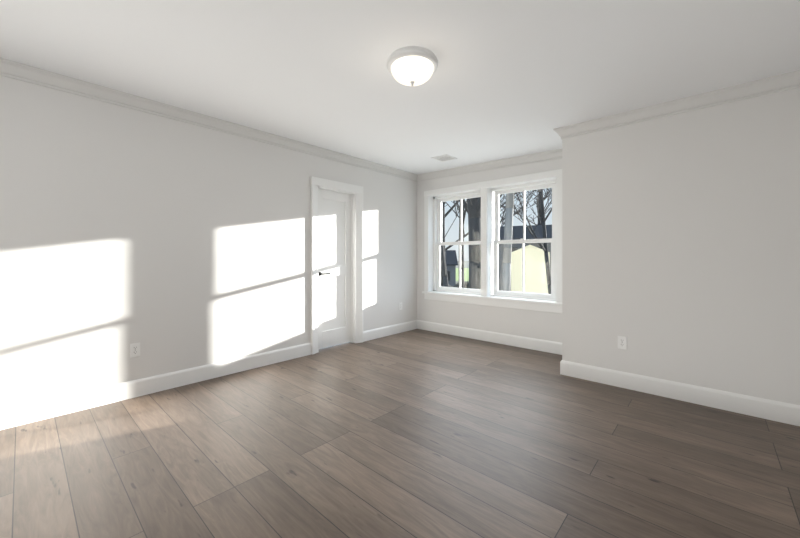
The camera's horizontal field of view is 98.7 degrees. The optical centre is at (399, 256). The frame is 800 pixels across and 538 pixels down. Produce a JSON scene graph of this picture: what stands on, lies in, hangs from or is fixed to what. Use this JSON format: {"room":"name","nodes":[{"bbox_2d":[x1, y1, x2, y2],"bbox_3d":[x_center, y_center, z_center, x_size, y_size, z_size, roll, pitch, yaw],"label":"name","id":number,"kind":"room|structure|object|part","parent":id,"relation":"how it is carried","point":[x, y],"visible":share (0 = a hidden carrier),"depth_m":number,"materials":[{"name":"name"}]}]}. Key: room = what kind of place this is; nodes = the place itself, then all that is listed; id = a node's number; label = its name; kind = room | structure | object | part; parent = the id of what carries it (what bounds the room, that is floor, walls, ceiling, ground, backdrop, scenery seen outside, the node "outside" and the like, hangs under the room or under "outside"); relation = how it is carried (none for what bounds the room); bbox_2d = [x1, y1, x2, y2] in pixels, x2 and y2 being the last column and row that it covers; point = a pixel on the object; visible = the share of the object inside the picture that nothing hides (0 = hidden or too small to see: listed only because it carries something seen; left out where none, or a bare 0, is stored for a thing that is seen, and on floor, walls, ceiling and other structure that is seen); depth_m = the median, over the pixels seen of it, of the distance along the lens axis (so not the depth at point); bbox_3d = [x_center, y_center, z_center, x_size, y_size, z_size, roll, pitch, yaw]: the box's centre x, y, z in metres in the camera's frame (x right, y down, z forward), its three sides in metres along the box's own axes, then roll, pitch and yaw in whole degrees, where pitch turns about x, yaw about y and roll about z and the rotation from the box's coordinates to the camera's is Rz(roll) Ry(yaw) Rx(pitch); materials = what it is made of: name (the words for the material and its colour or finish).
{"room":"empty bedroom","nodes":[
{"label":"empty bedroom","id":0,"kind":"room"},
{"bbox_2d":[0,75,416,408],"bbox_3d":[-1.510,-0.111,3.780,0.115,2.580,5.685,0,0,42],"label":"wall","id":1,"kind":"structure","parent":0,"point":[169,245],"depth_m":2.98,"materials":[{"name":"white paint"}]},
{"bbox_2d":[130,343,139,357],"bbox_3d":[-2.232,0.784,2.893,0.007,0.115,0.070,0,0,42],"label":"electrical outlet","id":2,"kind":"object","parent":1,"relation":"attached to","point":[134,349],"visible":1,"depth_m":2.89,"materials":[{"name":"white plastic"}]},
{"bbox_2d":[0,343,310,429],"bbox_3d":[-2.175,1.108,2.949,0.016,0.142,3.269,0,0,42],"label":"baseboard","id":3,"kind":"structure","parent":1,"relation":"attached to","point":[48,408],"depth_m":2.88,"materials":[{"name":"white paint"}]},
{"bbox_2d":[0,57,415,180],"bbox_3d":[-1.484,-1.291,3.673,0.066,0.100,5.330,0,0,42],"label":"crown molding","id":4,"kind":"structure","parent":1,"relation":"attached to","point":[75,86],"depth_m":3.03,"materials":[{"name":"white paint"}]},
{"bbox_2d":[319,190,351,348],"bbox_3d":[-0.874,0.153,4.534,0.035,2.027,0.593,0,0,42],"label":"door leaf","id":5,"kind":"structure","parent":1,"relation":"in","point":[335,262],"depth_m":4.54,"materials":[{"name":"white paint"}]},
{"bbox_2d":[311,176,362,354],"bbox_3d":[-0.837,0.102,4.500,0.146,2.155,0.833,0,0,42],"label":"door frame","id":6,"kind":"structure","parent":1,"relation":"attached to","point":[316,182],"depth_m":4.59,"materials":[{"name":"white paint"}]},
{"bbox_2d":[363,320,415,341],"bbox_3d":[-0.124,1.108,5.211,0.016,0.142,1.184,0,0,42],"label":"baseboard","id":7,"kind":"structure","parent":1,"relation":"attached to","point":[376,333],"depth_m":5.15,"materials":[{"name":"white paint"}]},
{"bbox_2d":[0,329,799,537],"bbox_3d":[0.126,1.279,2.297,4.530,0.200,5.685,0,0,42],"label":"floor","id":8,"kind":"structure","parent":0,"point":[417,433],"depth_m":2.01,"materials":[{"name":"brown wood"}]},
{"bbox_2d":[0,0,799,174],"bbox_3d":[0.126,-1.412,2.297,4.530,0.257,5.685,0,0,42],"label":"ceiling","id":9,"kind":"structure","parent":0,"point":[511,78],"depth_m":2.25,"materials":[{"name":"white paint"}]},
{"bbox_2d":[387,46,437,85],"bbox_3d":[0.082,-1.209,2.256,0.338,0.170,0.338,0,0,42],"label":"flush-mount ceiling light","id":10,"kind":"object","parent":9,"relation":"attached to","point":[412,65],"visible":1,"depth_m":2.16,"materials":[{"name":"white glass"}]},
{"bbox_2d":[432,154,456,161],"bbox_3d":[0.589,-1.316,4.580,0.250,0.012,0.250,0,0,42],"label":"ceiling vent","id":11,"kind":"object","parent":9,"relation":"in","point":[443,158],"visible":0.98,"depth_m":4.58,"materials":[{"name":"white metal"}]},
{"bbox_2d":[417,159,561,342],"bbox_3d":[1.327,-0.111,4.884,2.605,2.580,0.240,0,0,42],"label":"wall","id":12,"kind":"structure","parent":0,"point":[542,325],"depth_m":4.87,"materials":[{"name":"white paint"}]},
{"bbox_2d":[416,320,561,354],"bbox_3d":[1.198,1.108,4.827,2.490,0.142,0.016,0,0,42],"label":"baseboard","id":13,"kind":"structure","parent":12,"relation":"attached to","point":[507,339],"depth_m":4.72,"materials":[{"name":"white paint"}]},
{"bbox_2d":[416,149,561,181],"bbox_3d":[1.215,-1.263,4.779,2.400,0.155,0.066,0,0,42],"label":"crown molding","id":14,"kind":"structure","parent":12,"relation":"attached to","point":[553,154],"depth_m":4.70,"materials":[{"name":"white paint"}]},
{"bbox_2d":[422,169,561,312],"bbox_3d":[1.253,-0.191,4.915,2.169,1.740,0.292,0,0,42],"label":"window","id":15,"kind":"structure","parent":12,"relation":"in","point":[495,220],"depth_m":4.85,"materials":[{"name":"white paint"}]},
{"bbox_3d":[0.937,-0.208,5.296,0.756,1.376,0.038,0,0,42],"label":"glass","id":16,"kind":"part","parent":15,"relation":"part of","materials":[{"name":"clear glass"}]},
{"bbox_3d":[0.943,-0.211,5.303,0.974,1.530,0.135,0,0,42],"label":"frame","id":17,"kind":"part","parent":15,"relation":"part of","materials":[{"name":"white paint"}]},
{"bbox_3d":[1.669,-0.211,4.644,0.974,1.530,0.135,0,0,42],"label":"frame","id":18,"kind":"part","parent":15,"relation":"part of","materials":[{"name":"white paint"}]},
{"bbox_3d":[1.669,-0.208,4.632,0.740,1.376,0.038,0,0,42],"label":"glass","id":19,"kind":"part","parent":15,"relation":"part of","materials":[{"name":"clear glass"}]},
{"bbox_2d":[562,88,799,404],"bbox_3d":[2.592,-0.111,3.078,1.925,2.580,0.735,0,0,42],"label":"wall","id":20,"kind":"structure","parent":0,"point":[680,247],"depth_m":2.79,"materials":[{"name":"white paint"}]},
{"bbox_2d":[618,336,626,349],"bbox_3d":[2.010,0.774,3.106,0.070,0.115,0.006,0,0,42],"label":"outlet","id":21,"kind":"object","parent":20,"relation":"attached to","point":[622,342],"visible":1,"depth_m":3.10,"materials":[{"name":"white plastic"}]},
{"bbox_2d":[553,70,799,138],"bbox_3d":[2.230,-1.235,2.866,1.806,0.104,0.066,0,0,42],"label":"crown molding","id":22,"kind":"structure","parent":20,"relation":"attached to","point":[791,80],"depth_m":2.77,"materials":[{"name":"white paint"}]},
{"bbox_2d":[560,360,799,425],"bbox_3d":[2.277,1.108,2.857,1.786,0.142,0.016,0,0,42],"label":"baseboard","id":23,"kind":"structure","parent":20,"relation":"attached to","point":[783,412],"depth_m":2.78,"materials":[{"name":"white paint"}]},
{"label":"outside","id":24,"kind":"structure","parent":0,"visible":0},
{"bbox_2d":[441,188,551,293],"bbox_3d":[134.150,-10.428,153.307,400.000,31.154,401.414,0,0,42],"label":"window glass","id":25,"kind":"structure","parent":24,"point":[513,265],"depth_m":19.76,"materials":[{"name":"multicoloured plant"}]}
]}

